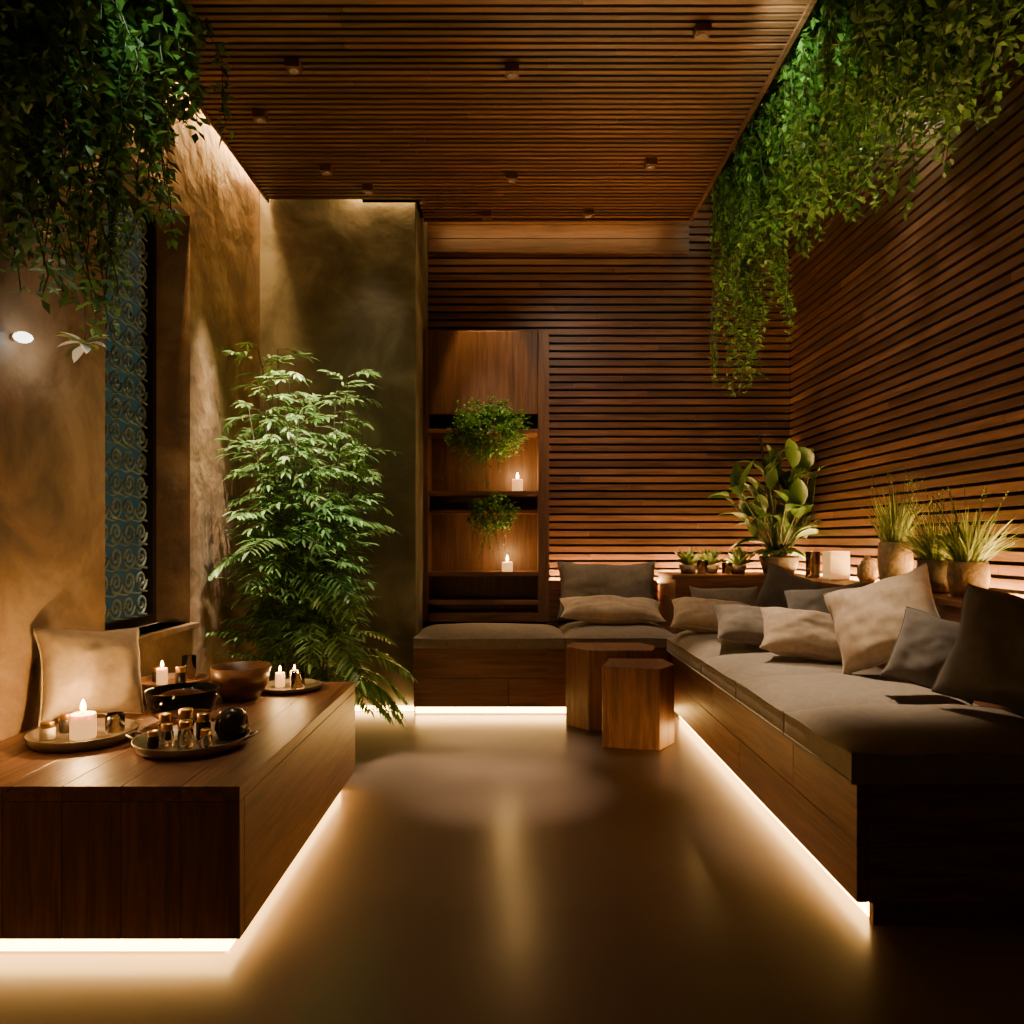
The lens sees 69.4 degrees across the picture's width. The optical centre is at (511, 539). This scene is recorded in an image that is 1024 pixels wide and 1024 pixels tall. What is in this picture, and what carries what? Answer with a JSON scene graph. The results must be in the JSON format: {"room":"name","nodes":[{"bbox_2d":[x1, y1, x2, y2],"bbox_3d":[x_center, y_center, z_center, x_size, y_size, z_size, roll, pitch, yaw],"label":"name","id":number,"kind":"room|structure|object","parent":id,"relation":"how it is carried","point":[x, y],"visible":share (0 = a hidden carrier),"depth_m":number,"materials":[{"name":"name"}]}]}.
{"room":"spa relaxation room","nodes":[
{"label":"spa relaxation room","id":0,"kind":"room"},
{"bbox_2d":[0,81,259,740],"bbox_3d":[-1.680,-0.775,2.000,0.400,3.550,6.400,0,0,0],"label":"wall","id":1,"kind":"structure","parent":0,"point":[52,406],"depth_m":3.30,"materials":[{"name":"paint"}]},
{"bbox_2d":[10,332,32,342],"bbox_3d":[-1.451,-0.600,2.190,0.058,0.032,0.052,0,0,0],"label":"wall light","id":2,"kind":"object","parent":1,"relation":"attached to","point":[22,337],"visible":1,"depth_m":2.18,"materials":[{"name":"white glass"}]},
{"bbox_2d":[105,175,155,630],"bbox_3d":[-1.667,-0.555,3.000,0.065,1.910,0.800,0,0,0],"label":"window","id":3,"kind":"structure","parent":1,"relation":"in","point":[130,356],"depth_m":3.23,"materials":[{"name":"teal"}]},
{"bbox_2d":[138,622,198,643],"bbox_3d":[-1.535,0.393,3.045,0.170,0.025,0.770,0,0,0],"label":"windowsill","id":4,"kind":"object","parent":1,"relation":"attached to","point":[172,630],"visible":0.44,"depth_m":3.14,"materials":[{"name":"paint"}]},
{"bbox_2d":[260,193,428,710],"bbox_3d":[-1.021,-0.775,4.765,0.918,3.550,0.870,0,0,0],"label":"wall","id":5,"kind":"structure","parent":0,"point":[344,282],"depth_m":4.33,"materials":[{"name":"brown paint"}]},
{"bbox_2d":[355,706,413,710],"bbox_3d":[-0.886,0.983,4.319,0.628,0.026,0.017,0,0,0],"label":"led strip","id":6,"kind":"object","parent":5,"relation":"attached to","point":[402,708],"visible":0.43,"depth_m":4.31,"materials":[{"name":"beige plastic"}]},
{"bbox_2d":[0,711,1023,1023],"bbox_3d":[0.050,1.050,2.000,4.100,0.100,6.400,0,0,0],"label":"floor","id":7,"kind":"structure","parent":0,"point":[467,868],"depth_m":1.90,"materials":[{"name":"concrete"}]},
{"bbox_2d":[0,682,354,950],"bbox_3d":[-1.059,0.790,2.380,0.838,0.420,1.280,0,0,0],"label":"bench","id":8,"kind":"object","parent":7,"relation":"on","point":[112,848],"visible":0.78,"depth_m":1.74,"materials":[{"name":"brown wood"}]},
{"bbox_2d":[24,718,138,752],"bbox_3d":[-1.240,0.564,2.140,0.290,0.030,0.290,0,0,0],"label":"round tray","id":9,"kind":"object","parent":8,"relation":"on","point":[62,743],"visible":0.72,"depth_m":2.08,"materials":[{"name":"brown wood"}]},
{"bbox_2d":[39,721,55,740],"bbox_3d":[-1.325,0.544,2.110,0.040,0.050,0.040,0,0,0],"label":"jar","id":10,"kind":"object","parent":9,"relation":"on","point":[47,731],"visible":1,"depth_m":2.10,"materials":[{"name":"ceramic"}]},
{"bbox_2d":[59,712,71,733],"bbox_3d":[-1.320,0.541,2.190,0.036,0.055,0.036,0,0,0],"label":"jar","id":11,"kind":"object","parent":9,"relation":"on","point":[64,717],"visible":0.83,"depth_m":2.17,"materials":[{"name":"gold"}]},
{"bbox_2d":[69,700,96,740],"bbox_3d":[-1.235,0.513,2.130,0.068,0.111,0.068,0,0,0],"label":"candle","id":12,"kind":"object","parent":9,"relation":"on","point":[82,724],"visible":1,"depth_m":2.11,"materials":[{"name":"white wax"}]},
{"bbox_2d":[105,711,124,734],"bbox_3d":[-1.170,0.540,2.180,0.052,0.058,0.052,0,0,0],"label":"glass candle","id":13,"kind":"object","parent":9,"relation":"on","point":[114,721],"visible":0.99,"depth_m":2.16,"materials":[{"name":"brown wax"}]},
{"bbox_2d":[33,627,144,727],"bbox_3d":[-1.340,0.423,2.360,0.319,0.307,0.212,0,0,-41],"label":"throw pillow","id":14,"kind":"object","parent":8,"relation":"on","point":[101,669],"visible":0.94,"depth_m":2.29,"materials":[{"name":"beige fabric"}]},
{"bbox_2d":[141,672,210,706],"bbox_3d":[-1.210,0.536,2.640,0.250,0.085,0.250,0,0,0],"label":"round tray","id":15,"kind":"object","parent":8,"relation":"on","point":[146,681],"visible":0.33,"depth_m":2.65,"materials":[{"name":"brown wood"}]},
{"bbox_2d":[152,667,161,681],"bbox_3d":[-1.270,0.481,2.650,0.036,0.050,0.036,0,0,0],"label":"jar","id":16,"kind":"object","parent":15,"relation":"on","point":[154,668],"visible":0.46,"depth_m":2.63,"materials":[{"name":"gold ceramic"}]},
{"bbox_2d":[156,661,167,684],"bbox_3d":[-1.230,0.465,2.600,0.036,0.083,0.036,0,0,0],"label":"candle","id":17,"kind":"object","parent":15,"relation":"on","point":[161,673],"visible":0.99,"depth_m":2.59,"materials":[{"name":"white wax"}]},
{"bbox_2d":[175,666,185,682],"bbox_3d":[-1.165,0.476,2.600,0.036,0.060,0.036,0,0,0],"label":"jar","id":18,"kind":"object","parent":15,"relation":"on","point":[180,675],"visible":0.77,"depth_m":2.59,"materials":[{"name":"gold ceramic"}]},
{"bbox_2d":[182,655,195,680],"bbox_3d":[-1.170,0.463,2.680,0.048,0.087,0.048,0,0,0],"label":"bottle","id":19,"kind":"object","parent":15,"relation":"on","point":[189,661],"visible":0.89,"depth_m":2.66,"materials":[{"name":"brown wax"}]},
{"bbox_2d":[144,682,219,724],"bbox_3d":[-1.060,0.529,2.380,0.224,0.100,0.224,0,0,0],"label":"bowl","id":20,"kind":"object","parent":8,"relation":"on","point":[199,696],"visible":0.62,"depth_m":2.32,"materials":[{"name":"black"}]},
{"bbox_2d":[126,722,258,759],"bbox_3d":[-0.900,0.561,2.085,0.309,0.036,0.309,0,0,41],"label":"round tray","id":21,"kind":"object","parent":8,"relation":"on","point":[139,743],"visible":0.62,"depth_m":2.01,"materials":[{"name":"grey metal"}]},
{"bbox_2d":[147,730,158,748],"bbox_3d":[-0.985,0.546,2.030,0.030,0.045,0.030,0,0,0],"label":"jar","id":22,"kind":"object","parent":21,"relation":"on","point":[153,738],"visible":1,"depth_m":2.02,"materials":[{"name":"black glass"}]},
{"bbox_2d":[158,713,170,741],"bbox_3d":[-0.985,0.531,2.100,0.036,0.075,0.036,0,0,0],"label":"jar","id":23,"kind":"object","parent":21,"relation":"on","point":[163,717],"visible":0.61,"depth_m":2.09,"materials":[{"name":"clear glass"}]},
{"bbox_2d":[161,722,173,746],"bbox_3d":[-0.955,0.539,2.050,0.032,0.060,0.032,0,0,0],"label":"jar","id":24,"kind":"object","parent":21,"relation":"on","point":[167,734],"visible":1,"depth_m":2.04,"materials":[{"name":"clear glass"}]},
{"bbox_2d":[177,707,193,737],"bbox_3d":[-0.935,0.526,2.120,0.044,0.085,0.044,0,0,0],"label":"jar","id":25,"kind":"object","parent":21,"relation":"on","point":[186,713],"visible":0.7,"depth_m":2.11,"materials":[{"name":"clear glass"}]},
{"bbox_2d":[178,719,193,747],"bbox_3d":[-0.900,0.534,2.040,0.040,0.070,0.040,0,0,0],"label":"jar","id":26,"kind":"object","parent":21,"relation":"on","point":[185,732],"visible":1,"depth_m":2.02,"materials":[{"name":"clear glass"}]},
{"bbox_2d":[196,712,210,740],"bbox_3d":[-0.880,0.531,2.110,0.040,0.075,0.040,0,0,0],"label":"jar","id":27,"kind":"object","parent":21,"relation":"on","point":[203,718],"visible":0.77,"depth_m":2.10,"materials":[{"name":"black glass"}]},
{"bbox_2d":[200,728,211,747],"bbox_3d":[-0.840,0.544,2.030,0.032,0.050,0.032,0,0,0],"label":"jar","id":28,"kind":"object","parent":21,"relation":"on","point":[206,737],"visible":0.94,"depth_m":2.02,"materials":[{"name":"clear glass"}]},
{"bbox_2d":[214,707,248,739],"bbox_3d":[-0.805,0.524,2.125,0.094,0.088,0.094,0,0,0],"label":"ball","id":29,"kind":"object","parent":21,"relation":"on","point":[232,723],"visible":0.98,"depth_m":2.09,"materials":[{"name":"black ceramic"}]},
{"bbox_2d":[210,661,270,701],"bbox_3d":[-0.990,0.519,2.700,0.210,0.120,0.210,0,0,0],"label":"wooden bowl","id":30,"kind":"object","parent":8,"relation":"on","point":[240,681],"visible":0.97,"depth_m":2.63,"materials":[{"name":"brown wood"}]},
{"bbox_2d":[262,678,321,694],"bbox_3d":[-0.860,0.569,2.870,0.240,0.020,0.240,0,0,0],"label":"round tray","id":31,"kind":"object","parent":8,"relation":"on","point":[311,685],"visible":0.73,"depth_m":2.83,"materials":[{"name":"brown wood"}]},
{"bbox_2d":[275,666,284,687],"bbox_3d":[-0.900,0.527,2.870,0.036,0.083,0.036,0,0,0],"label":"candle","id":32,"kind":"object","parent":31,"relation":"on","point":[279,676],"visible":1,"depth_m":2.85,"materials":[{"name":"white wax"}]},
{"bbox_2d":[290,664,297,685],"bbox_3d":[-0.850,0.528,2.890,0.032,0.083,0.032,0,0,0],"label":"candle","id":33,"kind":"object","parent":31,"relation":"on","point":[294,667],"visible":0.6,"depth_m":2.89,"materials":[{"name":"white wax"}]},
{"bbox_2d":[291,670,304,689],"bbox_3d":[-0.820,0.535,2.830,0.052,0.068,0.052,0,0,0],"label":"glass candle","id":34,"kind":"object","parent":31,"relation":"on","point":[297,677],"visible":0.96,"depth_m":2.81,"materials":[{"name":"brown wax"}]},
{"bbox_2d":[204,342,417,727],"bbox_3d":[-0.977,-0.033,3.773,1.023,2.027,1.087,0,0,0],"label":"palm","id":35,"kind":"object","parent":7,"relation":"on","point":[288,611],"visible":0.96,"depth_m":3.69,"materials":[{"name":"plant"}]},
{"bbox_2d":[413,580,675,713],"bbox_3d":[0.205,0.632,4.564,1.530,0.735,0.765,0,0,0],"label":"seat","id":36,"kind":"object","parent":7,"relation":"on","point":[460,668],"visible":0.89,"depth_m":4.20,"materials":[{"name":"brown wood"}]},
{"bbox_2d":[413,623,565,648],"bbox_3d":[-0.128,0.557,4.412,0.864,0.119,0.463,0,0,0],"label":"seat cushion","id":37,"kind":"object","parent":36,"relation":"on","point":[460,635],"depth_m":4.20,"materials":[{"name":"fabric"}]},
{"bbox_2d":[557,561,655,619],"bbox_3d":[0.610,0.322,4.739,0.648,0.371,0.191,0,0,-1],"label":"throw pillow","id":38,"kind":"object","parent":36,"relation":"on","point":[576,579],"visible":0.62,"depth_m":4.69,"materials":[{"name":"grey fabric"}]},
{"bbox_2d":[559,595,665,624],"bbox_3d":[0.599,0.419,4.457,0.628,0.175,0.214,0,0,0],"label":"throw pillow","id":39,"kind":"object","parent":36,"relation":"on","point":[600,609],"visible":1,"depth_m":4.38,"materials":[{"name":"beige fabric"}]},
{"bbox_2d":[558,621,675,648],"bbox_3d":[0.630,0.559,4.522,0.657,0.113,0.663,0,0,0],"label":"seat cushion","id":40,"kind":"object","parent":36,"relation":"on","point":[571,632],"depth_m":4.23,"materials":[{"name":"fabric"}]},
{"bbox_2d":[566,643,654,730],"bbox_3d":[0.535,0.787,4.005,0.487,0.425,0.290,0,0,0],"label":"stool","id":41,"kind":"object","parent":7,"relation":"on","point":[585,662],"visible":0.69,"depth_m":3.88,"materials":[{"name":"brown wood"}]},
{"bbox_2d":[602,658,673,750],"bbox_3d":[0.632,0.805,3.673,0.339,0.390,0.308,0,0,13],"label":"stool","id":42,"kind":"object","parent":7,"relation":"on","point":[638,694],"visible":1,"depth_m":3.54,"materials":[{"name":"brown wood"}]},
{"bbox_2d":[657,572,1023,924],"bbox_3d":[1.365,0.605,3.416,0.989,0.790,3.028,0,0,0],"label":"sofa","id":43,"kind":"object","parent":7,"relation":"on","point":[909,796],"visible":0.8,"depth_m":2.00,"materials":[{"name":"brown wood"}]},
{"bbox_2d":[674,630,693,634],"bbox_3d":[1.254,0.569,4.298,0.590,0.125,0.203,0,0,0],"label":"seat cushion","id":44,"kind":"object","parent":43,"relation":"on","point":[676,632],"depth_m":4.34,"materials":[{"name":"fabric"}]},
{"bbox_2d":[673,547,703,573],"bbox_3d":[1.096,0.123,4.626,0.199,0.173,0.174,0,0,0],"label":"potted succulent","id":45,"kind":"object","parent":43,"relation":"on","point":[688,559],"visible":0.99,"depth_m":4.58,"materials":[{"name":"green plant"}]},
{"bbox_2d":[697,560,707,574],"bbox_3d":[1.160,0.166,4.500,0.068,0.088,0.068,0,0,0],"label":"glass candle","id":46,"kind":"object","parent":43,"relation":"on","point":[702,565],"visible":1,"depth_m":4.47,"materials":[{"name":"brown glass"}]},
{"bbox_2d":[670,597,749,633],"bbox_3d":[1.079,0.411,4.018,0.436,0.191,0.239,0,0,12],"label":"throw pillow","id":47,"kind":"object","parent":43,"relation":"on","point":[695,614],"visible":0.59,"depth_m":3.96,"materials":[{"name":"beige fabric"}]},
{"bbox_2d":[697,548,723,573],"bbox_3d":[1.237,0.127,4.657,0.213,0.165,0.156,0,0,44],"label":"potted succulent","id":48,"kind":"object","parent":43,"relation":"on","point":[712,557],"visible":0.82,"depth_m":4.62,"materials":[{"name":"green plant"}]},
{"bbox_2d":[666,632,769,675],"bbox_3d":[1.212,0.561,3.805,0.681,0.139,0.766,0,0,0],"label":"seat cushion","id":49,"kind":"object","parent":43,"relation":"on","point":[689,649],"depth_m":3.64,"materials":[{"name":"fabric"}]},
{"bbox_2d":[689,586,757,605],"bbox_3d":[1.238,0.388,4.300,0.410,0.239,0.131,0,0,-2],"label":"throw pillow","id":50,"kind":"object","parent":43,"relation":"on","point":[748,595],"visible":0.41,"depth_m":4.29,"materials":[{"name":"grey fabric"}]},
{"bbox_2d":[722,562,732,574],"bbox_3d":[1.310,0.171,4.500,0.064,0.078,0.064,0,0,0],"label":"glass candle","id":51,"kind":"object","parent":43,"relation":"on","point":[727,567],"visible":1,"depth_m":4.47,"materials":[{"name":"brown glass"}]},
{"bbox_2d":[720,546,752,573],"bbox_3d":[1.394,0.120,4.539,0.196,0.178,0.173,0,0,0],"label":"potted succulent","id":52,"kind":"object","parent":43,"relation":"on","point":[739,567],"visible":0.94,"depth_m":4.51,"materials":[{"name":"green plant"}]},
{"bbox_2d":[712,604,763,646],"bbox_3d":[1.169,0.410,3.557,0.396,0.194,0.237,0,0,6],"label":"throw pillow","id":53,"kind":"object","parent":43,"relation":"on","point":[738,623],"visible":0.59,"depth_m":3.49,"materials":[{"name":"grey fabric"}]},
{"bbox_2d":[708,434,822,573],"bbox_3d":[1.510,-0.225,4.609,0.679,0.868,0.660,0,0,0],"label":"plant","id":54,"kind":"object","parent":43,"relation":"on","point":[783,528],"visible":0.97,"depth_m":4.52,"materials":[{"name":"green plant"}]},
{"bbox_2d":[753,563,820,607],"bbox_3d":[1.418,0.313,3.757,0.421,0.388,0.170,0,0,24],"label":"throw pillow","id":55,"kind":"object","parent":43,"relation":"on","point":[777,580],"visible":0.4,"depth_m":3.75,"materials":[{"name":"grey fabric"}]},
{"bbox_2d":[701,652,882,700],"bbox_3d":[1.212,0.563,3.155,0.681,0.137,0.526,0,0,0],"label":"seat cushion","id":56,"kind":"object","parent":43,"relation":"on","point":[722,672],"depth_m":3.02,"materials":[{"name":"fabric"}]},
{"bbox_2d":[759,607,841,662],"bbox_3d":[1.259,0.398,3.100,0.449,0.218,0.212,0,0,10],"label":"throw pillow","id":57,"kind":"object","parent":43,"relation":"on","point":[809,634],"visible":0.66,"depth_m":3.04,"materials":[{"name":"beige fabric"}]},
{"bbox_2d":[806,552,819,577],"bbox_3d":[1.660,0.137,4.080,0.076,0.145,0.076,0,0,0],"label":"glass candle","id":58,"kind":"object","parent":43,"relation":"on","point":[812,558],"visible":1,"depth_m":4.05,"materials":[{"name":"brown glass"}]},
{"bbox_2d":[784,581,868,613],"bbox_3d":[1.421,0.345,3.321,0.402,0.324,0.170,0,0,31],"label":"throw pillow","id":59,"kind":"object","parent":43,"relation":"on","point":[801,599],"visible":0.27,"depth_m":3.34,"materials":[{"name":"beige fabric"}]},
{"bbox_2d":[822,551,849,579],"bbox_3d":[1.700,0.135,3.880,0.100,0.150,0.100,0,0,0],"label":"candle lantern","id":60,"kind":"object","parent":43,"relation":"on","point":[835,564],"visible":1,"depth_m":3.83,"materials":[{"name":"ceramic"}]},
{"bbox_2d":[736,673,978,734],"bbox_3d":[1.212,0.562,2.635,0.681,0.138,0.506,0,0,0],"label":"seat cushion","id":61,"kind":"object","parent":43,"relation":"on","point":[768,698],"depth_m":2.51,"materials":[{"name":"fabric"}]},
{"bbox_2d":[857,555,877,583],"bbox_3d":[1.710,0.141,3.560,0.090,0.138,0.090,0,0,0],"label":"ceramic jar","id":62,"kind":"object","parent":43,"relation":"on","point":[867,570],"visible":0.91,"depth_m":3.53,"materials":[{"name":"brown ceramic"}]},
{"bbox_2d":[823,563,939,673],"bbox_3d":[1.371,0.295,2.719,0.459,0.424,0.236,0,0,33],"label":"throw pillow","id":63,"kind":"object","parent":43,"relation":"on","point":[868,619],"visible":0.73,"depth_m":2.68,"materials":[{"name":"beige fabric"}]},
{"bbox_2d":[856,465,933,579],"bbox_3d":[1.688,-0.061,3.275,0.329,0.541,0.330,0,0,38],"label":"potted grass","id":64,"kind":"object","parent":43,"relation":"on","point":[892,561],"depth_m":3.23,"materials":[{"name":"green plant"}]},
{"bbox_2d":[784,704,1023,784],"bbox_3d":[1.212,0.562,2.140,0.681,0.137,0.476,0,0,0],"label":"seat cushion","id":65,"kind":"object","parent":43,"relation":"on","point":[861,744],"depth_m":1.96,"materials":[{"name":"fabric"}]},
{"bbox_2d":[880,606,973,704],"bbox_3d":[1.367,0.365,2.378,0.320,0.285,0.164,0,0,44],"label":"throw pillow","id":66,"kind":"object","parent":43,"relation":"on","point":[924,642],"visible":0.61,"depth_m":2.37,"materials":[{"name":"beige fabric"}]},
{"bbox_2d":[884,487,981,592],"bbox_3d":[1.698,-0.002,2.967,0.408,0.422,0.408,0,0,-39],"label":"potted grass","id":67,"kind":"object","parent":43,"relation":"on","point":[937,567],"depth_m":2.92,"materials":[{"name":"plant"}]},
{"bbox_2d":[907,483,1023,596],"bbox_3d":[1.672,-0.002,2.740,0.391,0.423,0.430,0,0,-20],"label":"potted grass","id":68,"kind":"object","parent":43,"relation":"on","point":[970,565],"depth_m":2.70,"materials":[{"name":"green plant"}]},
{"bbox_2d":[931,583,1023,711],"bbox_3d":[1.426,0.318,2.038,0.215,0.378,0.455,0,0,-32],"label":"throw pillow","id":69,"kind":"object","parent":43,"relation":"on","point":[985,663],"visible":1,"depth_m":2.07,"materials":[{"name":"beige fabric"}]},
{"bbox_2d":[428,173,792,625],"bbox_3d":[0.769,-0.775,5.075,2.662,3.550,0.250,0,0,0],"label":"wall","id":70,"kind":"structure","parent":0,"point":[641,437],"depth_m":4.95,"materials":[{"name":"brown wood"}]},
{"bbox_2d":[424,330,548,621],"bbox_3d":[-0.163,-0.406,4.803,0.795,1.848,0.286,0,0,0],"label":"shelving unit","id":71,"kind":"object","parent":70,"relation":"attached to","point":[458,365],"visible":0.98,"depth_m":4.70,"materials":[{"name":"brown wood"}]},
{"bbox_2d":[434,438,492,555],"bbox_3d":[-0.318,-0.278,4.771,0.406,0.765,0.136,0,0,7],"label":"ivy","id":72,"kind":"object","parent":71,"relation":"hanging from","point":[468,455],"visible":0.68,"depth_m":4.77,"materials":[{"name":"green plant"}]},
{"bbox_2d":[444,396,531,489],"bbox_3d":[-0.154,-0.601,4.654,0.569,0.615,0.434,0,0,13],"label":"potted plant","id":73,"kind":"object","parent":71,"relation":"in","point":[490,422],"visible":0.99,"depth_m":4.61,"materials":[{"name":"green plant"}]},
{"bbox_2d":[464,490,520,560],"bbox_3d":[-0.110,-0.088,4.647,0.323,0.446,0.328,0,0,43],"label":"potted plant","id":74,"kind":"object","parent":71,"relation":"attached to","point":[490,503],"visible":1,"depth_m":4.62,"materials":[{"name":"green plant"}]},
{"bbox_2d":[502,555,512,571],"bbox_3d":[-0.030,0.147,4.700,0.068,0.106,0.068,0,0,0],"label":"candle","id":75,"kind":"object","parent":71,"relation":"in","point":[507,566],"visible":1,"depth_m":4.67,"materials":[{"name":"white wax"}]},
{"bbox_2d":[512,472,522,490],"bbox_3d":[0.035,-0.371,4.700,0.068,0.121,0.068,0,0,0],"label":"candle","id":76,"kind":"object","parent":71,"relation":"in","point":[517,484],"visible":0.96,"depth_m":4.67,"materials":[{"name":"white wax"}]},
{"bbox_2d":[428,222,688,253],"bbox_3d":[0.311,-2.158,4.934,1.738,0.485,0.029,0,0,0],"label":"trim","id":77,"kind":"structure","parent":70,"relation":"attached to","point":[443,237],"depth_m":4.92,"materials":[{"name":"brown wood"}]},
{"bbox_2d":[790,0,1023,597],"bbox_3d":[1.980,-0.775,1.890,0.240,3.550,6.180,0,0,0],"label":"wall","id":78,"kind":"structure","parent":0,"point":[907,346],"depth_m":3.37,"materials":[{"name":"brown wood"}]},
{"bbox_3d":[0.050,-2.600,2.000,4.100,0.100,6.400,0,0,0],"label":"ceiling","id":79,"kind":"structure","parent":0,"visible":0},
{"bbox_2d":[183,0,817,221],"bbox_3d":[-0.156,-2.010,1.680,2.532,0.100,5.760,0,0,0],"label":"ceiling","id":80,"kind":"structure","parent":79,"relation":"hanging from","point":[412,100],"depth_m":3.29,"materials":[{"name":"brown wood"}]},
{"bbox_2d":[0,0,236,362],"bbox_3d":[-1.224,-1.274,2.219,0.531,1.375,1.448,0,0,0],"label":"hanging plant","id":81,"kind":"object","parent":80,"relation":"hanging from","point":[106,66],"visible":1,"depth_m":2.16,"materials":[{"name":"green plant"}]},
{"bbox_2d":[252,109,268,123],"bbox_3d":[-1.160,-1.950,3.410,0.060,0.038,0.060,0,0,0],"label":"recessed light","id":82,"kind":"object","parent":80,"relation":"in","point":[260,116],"visible":1,"depth_m":3.39,"materials":[{"name":"brown metal"}]},
{"bbox_2d":[284,58,302,74],"bbox_3d":[-0.900,-1.950,3.050,0.060,0.038,0.060,0,0,0],"label":"recessed light","id":83,"kind":"object","parent":80,"relation":"in","point":[293,66],"visible":1,"depth_m":3.03,"materials":[{"name":"brown metal"}]},
{"bbox_2d":[319,164,332,175],"bbox_3d":[-0.980,-1.950,3.900,0.060,0.038,0.060,0,0,0],"label":"recessed light","id":84,"kind":"object","parent":80,"relation":"in","point":[325,169],"visible":1,"depth_m":3.87,"materials":[{"name":"brown metal"}]},
{"bbox_2d":[362,184,374,194],"bbox_3d":[-0.800,-1.950,4.120,0.060,0.038,0.060,0,0,0],"label":"recessed light","id":85,"kind":"object","parent":80,"relation":"in","point":[368,189],"visible":1,"depth_m":4.09,"materials":[{"name":"brown metal"}]},
{"bbox_2d":[482,211,491,220],"bbox_3d":[-0.150,-1.952,4.450,0.060,0.034,0.060,0,0,0],"label":"recessed light","id":86,"kind":"object","parent":80,"relation":"in","point":[486,215],"visible":1,"depth_m":4.42,"materials":[{"name":"brown metal"}]},
{"bbox_2d":[505,63,518,79],"bbox_3d":[0.000,-1.950,3.080,0.060,0.038,0.060,0,0,0],"label":"recessed light","id":87,"kind":"object","parent":80,"relation":"in","point":[511,69],"visible":1,"depth_m":3.06,"materials":[{"name":"brown metal"}]},
{"bbox_2d":[506,172,517,182],"bbox_3d":[0.000,-1.950,3.980,0.060,0.038,0.060,0,0,0],"label":"recessed light","id":88,"kind":"object","parent":80,"relation":"in","point":[511,177],"visible":1,"depth_m":3.95,"materials":[{"name":"brown metal"}]},
{"bbox_2d":[583,208,594,217],"bbox_3d":[0.460,-1.950,4.420,0.060,0.038,0.060,0,0,0],"label":"recessed light","id":89,"kind":"object","parent":80,"relation":"in","point":[588,212],"visible":1,"depth_m":4.39,"materials":[{"name":"brown metal"}]},
{"bbox_2d":[644,158,657,169],"bbox_3d":[0.720,-1.950,3.840,0.060,0.038,0.060,0,0,0],"label":"recessed light","id":90,"kind":"object","parent":80,"relation":"in","point":[650,163],"visible":1,"depth_m":3.81,"materials":[{"name":"brown metal"}]},
{"bbox_2d":[693,22,711,40],"bbox_3d":[0.730,-1.950,2.840,0.060,0.038,0.060,0,0,0],"label":"recessed light","id":91,"kind":"object","parent":80,"relation":"in","point":[702,31],"visible":1,"depth_m":2.82,"materials":[{"name":"brown metal"}]},
{"bbox_2d":[706,0,1023,397],"bbox_3d":[1.481,-1.673,3.063,0.738,1.750,2.926,0,0,0],"label":"hanging plant","id":92,"kind":"object","parent":79,"relation":"hanging from","point":[839,41],"visible":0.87,"depth_m":3.00,"materials":[{"name":"green plant"}]}
]}

